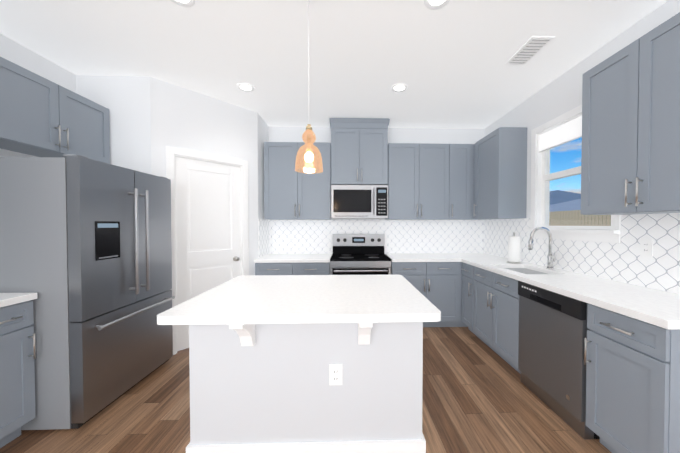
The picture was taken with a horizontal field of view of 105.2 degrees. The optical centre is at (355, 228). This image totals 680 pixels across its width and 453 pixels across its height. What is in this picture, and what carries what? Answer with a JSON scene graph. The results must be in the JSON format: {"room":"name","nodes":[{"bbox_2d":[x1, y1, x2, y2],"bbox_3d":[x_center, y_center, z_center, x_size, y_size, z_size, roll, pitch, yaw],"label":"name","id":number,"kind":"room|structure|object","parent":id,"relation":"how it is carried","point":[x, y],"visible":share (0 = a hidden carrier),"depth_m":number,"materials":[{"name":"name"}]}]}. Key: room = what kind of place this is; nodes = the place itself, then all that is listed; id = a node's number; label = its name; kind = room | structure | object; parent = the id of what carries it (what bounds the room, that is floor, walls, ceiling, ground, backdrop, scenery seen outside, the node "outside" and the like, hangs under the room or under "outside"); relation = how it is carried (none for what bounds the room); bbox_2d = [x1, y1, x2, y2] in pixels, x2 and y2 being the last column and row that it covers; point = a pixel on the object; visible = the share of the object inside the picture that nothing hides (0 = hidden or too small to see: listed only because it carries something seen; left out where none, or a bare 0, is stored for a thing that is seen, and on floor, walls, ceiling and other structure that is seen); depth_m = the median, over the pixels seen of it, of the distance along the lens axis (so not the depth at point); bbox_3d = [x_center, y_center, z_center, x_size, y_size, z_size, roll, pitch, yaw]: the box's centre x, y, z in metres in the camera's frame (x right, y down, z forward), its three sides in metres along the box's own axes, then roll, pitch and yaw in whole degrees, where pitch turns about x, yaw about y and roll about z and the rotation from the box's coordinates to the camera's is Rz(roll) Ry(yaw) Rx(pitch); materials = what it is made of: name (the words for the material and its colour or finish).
{"room":"kitchen","nodes":[
{"label":"kitchen","id":0,"kind":"room"},
{"bbox_2d":[0,33,75,156],"bbox_3d":[-2.736,-0.081,1.965,0.120,2.790,1.360,0,1,-2],"label":"wall","id":1,"kind":"structure","parent":0,"point":[11,50],"depth_m":2.15,"materials":[{"name":"white paint"}]},
{"bbox_2d":[0,57,109,163],"bbox_3d":[-2.497,-0.878,2.062,0.360,0.540,0.885,0,1,-2],"label":"upper cabinet","id":2,"kind":"object","parent":1,"relation":"attached to","point":[40,116],"visible":0.98,"depth_m":2.00,"materials":[{"name":"grey wood"}]},
{"bbox_2d":[76,75,150,173],"bbox_3d":[-2.345,-0.092,2.597,0.700,2.790,0.120,0,1,-2],"label":"wall","id":3,"kind":"structure","parent":0,"point":[125,101],"depth_m":2.52,"materials":[{"name":"white paint"}]},
{"bbox_2d":[150,76,257,274],"bbox_3d":[-1.670,-0.098,2.995,0.120,2.790,1.096,1,1,42],"label":"wall","id":4,"kind":"structure","parent":0,"point":[186,118],"depth_m":2.89,"materials":[{"name":"white paint"}]},
{"bbox_2d":[166,146,248,354],"bbox_3d":[-1.669,0.228,2.989,0.135,2.138,0.846,1,1,42],"label":"door frame","id":5,"kind":"structure","parent":4,"relation":"attached to","point":[170,160],"depth_m":2.84,"materials":[{"name":"white wood"}]},
{"bbox_2d":[175,157,240,350],"bbox_3d":[-1.636,0.264,2.959,0.097,2.042,0.678,1,1,42],"label":"pantry door","id":6,"kind":"structure","parent":4,"relation":"in","point":[208,233],"depth_m":2.92,"materials":[{"name":"white wood"}]},
{"bbox_2d":[257,113,268,257],"bbox_3d":[-1.325,-0.108,3.594,0.120,2.790,0.470,0,1,-2],"label":"wall","id":7,"kind":"structure","parent":0,"point":[262,131],"depth_m":3.50,"materials":[{"name":"white paint"}]},
{"bbox_2d":[258,219,268,257],"bbox_3d":[-1.261,0.119,3.601,0.008,0.502,0.451,0,1,-2],"label":"backsplash","id":8,"kind":"structure","parent":7,"relation":"attached to","point":[263,237],"depth_m":3.56,"materials":[{"name":"tile"}]},
{"bbox_2d":[0,327,611,452],"bbox_3d":[-0.675,1.371,0.372,7.500,0.060,7.600,0,1,-2],"label":"floor","id":9,"kind":"structure","parent":0,"point":[478,396],"depth_m":1.83,"materials":[{"name":"brown wood"}]},
{"bbox_2d":[0,300,35,447],"bbox_3d":[-2.324,0.885,1.484,0.642,0.874,0.335,0,1,-2],"label":"base cabinet","id":10,"kind":"object","parent":9,"relation":"on","point":[17,367],"visible":0.98,"depth_m":1.58,"materials":[{"name":"grey wood"}]},
{"bbox_2d":[0,293,36,307],"bbox_3d":[-2.337,0.427,1.476,0.643,0.040,0.335,0,1,-2],"label":"countertop","id":11,"kind":"structure","parent":10,"relation":"on","point":[7,299],"depth_m":1.57,"materials":[{"name":"white stone"}]},
{"bbox_2d":[0,154,174,429],"bbox_3d":[-2.138,0.413,2.096,0.852,1.797,0.868,0,1,-2],"label":"fridge","id":12,"kind":"object","parent":9,"relation":"on","point":[85,250],"visible":1,"depth_m":1.71,"materials":[{"name":"grey metal"}]},
{"bbox_2d":[255,262,329,274],"bbox_3d":[-0.794,0.851,3.536,0.930,0.874,0.642,0,1,-2],"label":"base cabinet","id":13,"kind":"object","parent":9,"relation":"on","point":[319,268],"visible":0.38,"depth_m":3.25,"materials":[{"name":"grey wood"}]},
{"bbox_2d":[254,254,331,262],"bbox_3d":[-0.793,0.393,3.536,0.936,0.040,0.633,0,1,-2],"label":"countertop","id":14,"kind":"structure","parent":13,"relation":"on","point":[291,258],"depth_m":3.31,"materials":[{"name":"white stone"}]},
{"bbox_2d":[186,323,425,452],"bbox_3d":[-0.275,0.880,1.743,1.327,0.876,0.941,0,1,-2],"label":"kitchen island","id":15,"kind":"object","parent":9,"relation":"on","point":[305,363],"depth_m":1.45,"materials":[{"name":"grey paint"}]},
{"bbox_2d":[157,275,440,326],"bbox_3d":[-0.276,0.422,1.734,1.376,0.040,0.988,0,1,-2],"label":"island countertop","id":16,"kind":"structure","parent":15,"relation":"on","point":[246,298],"depth_m":1.44,"materials":[{"name":"white stone"}]},
{"bbox_2d":[330,234,390,274],"bbox_3d":[0.058,0.683,3.509,0.759,1.210,0.703,0,1,-2],"label":"range","id":17,"kind":"object","parent":9,"relation":"on","point":[358,254],"visible":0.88,"depth_m":3.49,"materials":[{"name":"silver metal"}]},
{"bbox_2d":[390,262,461,326],"bbox_3d":[0.892,0.849,3.606,0.876,0.874,0.605,0,1,-2],"label":"base cabinet","id":18,"kind":"object","parent":9,"relation":"on","point":[438,285],"depth_m":3.32,"materials":[{"name":"grey wood"}]},
{"bbox_2d":[385,253,460,261],"bbox_3d":[0.889,0.392,3.587,0.870,0.040,0.634,0,1,-2],"label":"countertop","id":19,"kind":"structure","parent":18,"relation":"on","point":[395,257],"depth_m":3.41,"materials":[{"name":"white stone"}]},
{"bbox_2d":[453,253,679,329],"bbox_3d":[1.671,0.502,2.553,0.630,0.225,2.753,0,1,-2],"label":"countertop","id":20,"kind":"structure","parent":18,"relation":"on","point":[659,308],"depth_m":1.73,"materials":[{"name":"white stone"}]},
{"bbox_2d":[506,232,521,263],"bbox_3d":[1.787,0.210,2.921,0.150,0.343,0.150,0,1,-2],"label":"paper towel holder","id":21,"kind":"object","parent":20,"relation":"on","point":[514,241],"visible":1,"depth_m":2.87,"materials":[{"name":"white paper"}]},
{"bbox_2d":[528,227,556,268],"bbox_3d":[1.810,0.184,2.513,0.252,0.410,0.098,0,1,-2],"label":"faucet","id":22,"kind":"object","parent":20,"relation":"on","point":[550,259],"visible":1,"depth_m":2.52,"materials":[{"name":"silver metal"}]},
{"bbox_2d":[461,262,480,338],"bbox_3d":[1.648,0.856,3.190,0.632,0.874,0.310,0,1,-2],"label":"base cabinet","id":23,"kind":"object","parent":9,"relation":"on","point":[468,279],"visible":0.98,"depth_m":3.17,"materials":[{"name":"grey wood"}]},
{"bbox_2d":[473,266,520,373],"bbox_3d":[1.665,0.866,2.633,0.632,0.874,0.800,0,1,-2],"label":"base cabinet","id":24,"kind":"object","parent":9,"relation":"on","point":[496,312],"visible":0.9,"depth_m":2.55,"materials":[{"name":"grey wood"}]},
{"bbox_2d":[518,281,599,438],"bbox_3d":[1.693,0.879,1.928,0.600,0.872,0.600,0,1,-2],"label":"dishwasher","id":25,"kind":"object","parent":9,"relation":"on","point":[553,328],"visible":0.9,"depth_m":1.83,"materials":[{"name":"silver metal"}]},
{"bbox_2d":[584,304,679,452],"bbox_3d":[1.703,0.886,1.406,0.632,0.874,0.400,0,1,-2],"label":"base cabinet","id":26,"kind":"object","parent":9,"relation":"on","point":[632,385],"visible":1,"depth_m":1.34,"materials":[{"name":"grey wood"}]},
{"bbox_2d":[0,0,667,128],"bbox_3d":[-0.675,-1.479,0.324,7.500,0.060,7.600,0,1,-2],"label":"ceiling","id":27,"kind":"structure","parent":0,"point":[447,66],"depth_m":2.12,"materials":[{"name":"white paint"}]},
{"bbox_2d":[171,0,194,6],"bbox_3d":[-1.105,-1.467,1.632,0.170,0.005,0.170,0,1,-2],"label":"recessed light","id":28,"kind":"object","parent":27,"relation":"in","point":[187,3],"visible":1,"depth_m":1.68,"materials":[{"name":"white plastic"}]},
{"bbox_2d":[237,83,254,91],"bbox_3d":[-1.149,-1.486,2.731,0.170,0.005,0.170,0,1,-2],"label":"recessed light","id":29,"kind":"object","parent":27,"relation":"in","point":[245,87],"visible":1,"depth_m":2.73,"materials":[{"name":"white plastic"}]},
{"bbox_2d":[295,0,322,173],"bbox_3d":[-0.283,-0.913,1.587,0.171,1.113,0.171,0,1,-2],"label":"pendant light","id":30,"kind":"object","parent":27,"relation":"hanging from","point":[308,157],"visible":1,"depth_m":1.55,"materials":[{"name":"orange glass"}]},
{"bbox_2d":[391,84,407,91],"bbox_3d":[0.466,-1.486,2.741,0.170,0.005,0.170,0,1,-2],"label":"recessed light","id":31,"kind":"object","parent":27,"relation":"in","point":[399,88],"visible":1,"depth_m":2.75,"materials":[{"name":"white plastic"}]},
{"bbox_2d":[424,0,449,9],"bbox_3d":[0.525,-1.467,1.653,0.170,0.005,0.170,0,1,-2],"label":"recessed light","id":32,"kind":"object","parent":27,"relation":"in","point":[434,4],"visible":1,"depth_m":1.69,"materials":[{"name":"white plastic"}]},
{"bbox_2d":[505,36,554,64],"bbox_3d":[1.439,-1.474,2.161,0.180,0.010,0.340,0,1,-2],"label":"ceiling vent","id":33,"kind":"object","parent":27,"relation":"in","point":[529,49],"visible":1,"depth_m":2.14,"materials":[{"name":"white metal"}]},
{"bbox_2d":[268,126,484,253],"bbox_3d":[0.335,-0.114,3.941,3.460,2.790,0.120,0,1,-2],"label":"wall","id":34,"kind":"structure","parent":0,"point":[400,135],"depth_m":3.87,"materials":[{"name":"white paint"}]},
{"bbox_2d":[264,142,331,219],"bbox_3d":[-0.785,-0.655,3.652,0.895,1.040,0.366,0,1,-2],"label":"upper cabinet","id":35,"kind":"object","parent":34,"relation":"attached to","point":[290,193],"visible":0.94,"depth_m":3.51,"materials":[{"name":"grey wood"}]},
{"bbox_2d":[329,118,389,184],"bbox_3d":[0.053,-1.040,3.652,0.804,0.870,0.406,0,1,-2],"label":"upper cabinet","id":36,"kind":"object","parent":34,"relation":"attached to","point":[359,151],"visible":1,"depth_m":3.49,"materials":[{"name":"grey wood"}]},
{"bbox_2d":[331,185,387,218],"bbox_3d":[0.055,-0.368,3.635,0.758,0.437,0.457,0,1,-2],"label":"microwave","id":37,"kind":"object","parent":36,"relation":"attached to","point":[359,201],"visible":1,"depth_m":3.46,"materials":[{"name":"silver metal"}]},
{"bbox_2d":[269,220,482,253],"bbox_3d":[0.333,0.114,3.880,3.209,0.502,0.008,0,1,-2],"label":"backsplash","id":38,"kind":"structure","parent":34,"relation":"attached to","point":[401,236],"depth_m":3.88,"materials":[{"name":"tile"}]},
{"bbox_2d":[385,143,456,218],"bbox_3d":[0.900,-0.656,3.723,0.901,1.040,0.328,0,1,-2],"label":"upper cabinet","id":39,"kind":"object","parent":34,"relation":"attached to","point":[426,181],"depth_m":3.57,"materials":[{"name":"grey wood"}]},
{"bbox_2d":[457,144,472,218],"bbox_3d":[1.410,-0.656,3.739,0.363,1.040,0.328,0,1,-2],"label":"upper cabinet","id":40,"kind":"object","parent":34,"relation":"attached to","point":[464,151],"depth_m":3.58,"materials":[{"name":"grey wood"}]},
{"bbox_2d":[473,144,473,218],"bbox_3d":[1.741,-0.656,3.749,0.416,1.040,0.328,0,1,-2],"label":"upper cabinet","id":41,"kind":"object","parent":34,"relation":"attached to","point":[473,144],"depth_m":3.60,"materials":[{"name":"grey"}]},
{"bbox_2d":[483,0,679,293],"bbox_3d":[2.110,-0.055,0.435,0.128,2.790,7.000,0,1,-2],"label":"wall","id":42,"kind":"structure","parent":0,"point":[624,261],"depth_m":2.17,"materials":[{"name":"tile"}]},
{"bbox_2d":[474,127,526,218],"bbox_3d":[1.780,-0.648,3.292,0.366,1.040,0.625,0,1,-2],"label":"upper cabinet","id":43,"kind":"object","parent":42,"relation":"attached to","point":[500,172],"visible":1,"depth_m":2.99,"materials":[{"name":"grey wood"}]},
{"bbox_2d":[526,105,620,242],"bbox_3d":[2.021,-0.494,2.433,0.179,1.190,0.965,0,1,-2],"label":"window","id":44,"kind":"structure","parent":42,"relation":"in","point":[613,235],"depth_m":2.59,"materials":[{"name":"white"}]},
{"bbox_2d":[581,12,679,214],"bbox_3d":[1.834,-0.619,1.557,0.366,1.040,0.750,0,1,-2],"label":"upper cabinet","id":45,"kind":"object","parent":42,"relation":"attached to","point":[630,158],"visible":1,"depth_m":1.57,"materials":[{"name":"grey wood"}]},
{"bbox_2d":[640,239,652,255],"bbox_3d":[2.000,0.127,1.785,0.006,0.116,0.072,0,1,-2],"label":"outlet","id":46,"kind":"object","parent":42,"relation":"attached to","point":[646,247],"visible":1,"depth_m":1.78,"materials":[{"name":"white plastic"}]},
{"label":"outside","id":47,"kind":"structure","parent":0,"visible":0},
{"bbox_3d":[44.730,1.098,46.302,87.890,0.060,150.000,0,1,-2],"label":"ground","id":48,"kind":"structure","parent":47,"visible":0},
{"bbox_2d":[549,190,580,204],"bbox_3d":[23.119,-1.584,31.579,15.000,5.800,13.000,0,1,-2],"label":"mountain","id":49,"kind":"structure","parent":48,"relation":"on","point":[557,193],"depth_m":27.84,"materials":[{"name":"blue stone"}]},
{"bbox_2d":[549,199,580,211],"bbox_3d":[17.298,-0.400,17.660,9.500,3.900,9.500,0,1,-2],"label":"house","id":50,"kind":"structure","parent":48,"relation":"on","point":[566,206],"depth_m":17.57,"materials":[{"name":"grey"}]},
{"bbox_2d":[549,210,610,225],"bbox_3d":[8.574,0.340,17.652,0.060,2.420,45.000,0,1,-2],"label":"fence","id":51,"kind":"object","parent":48,"relation":"on","point":[578,217],"depth_m":10.30,"materials":[{"name":"brown wood"}]}
]}

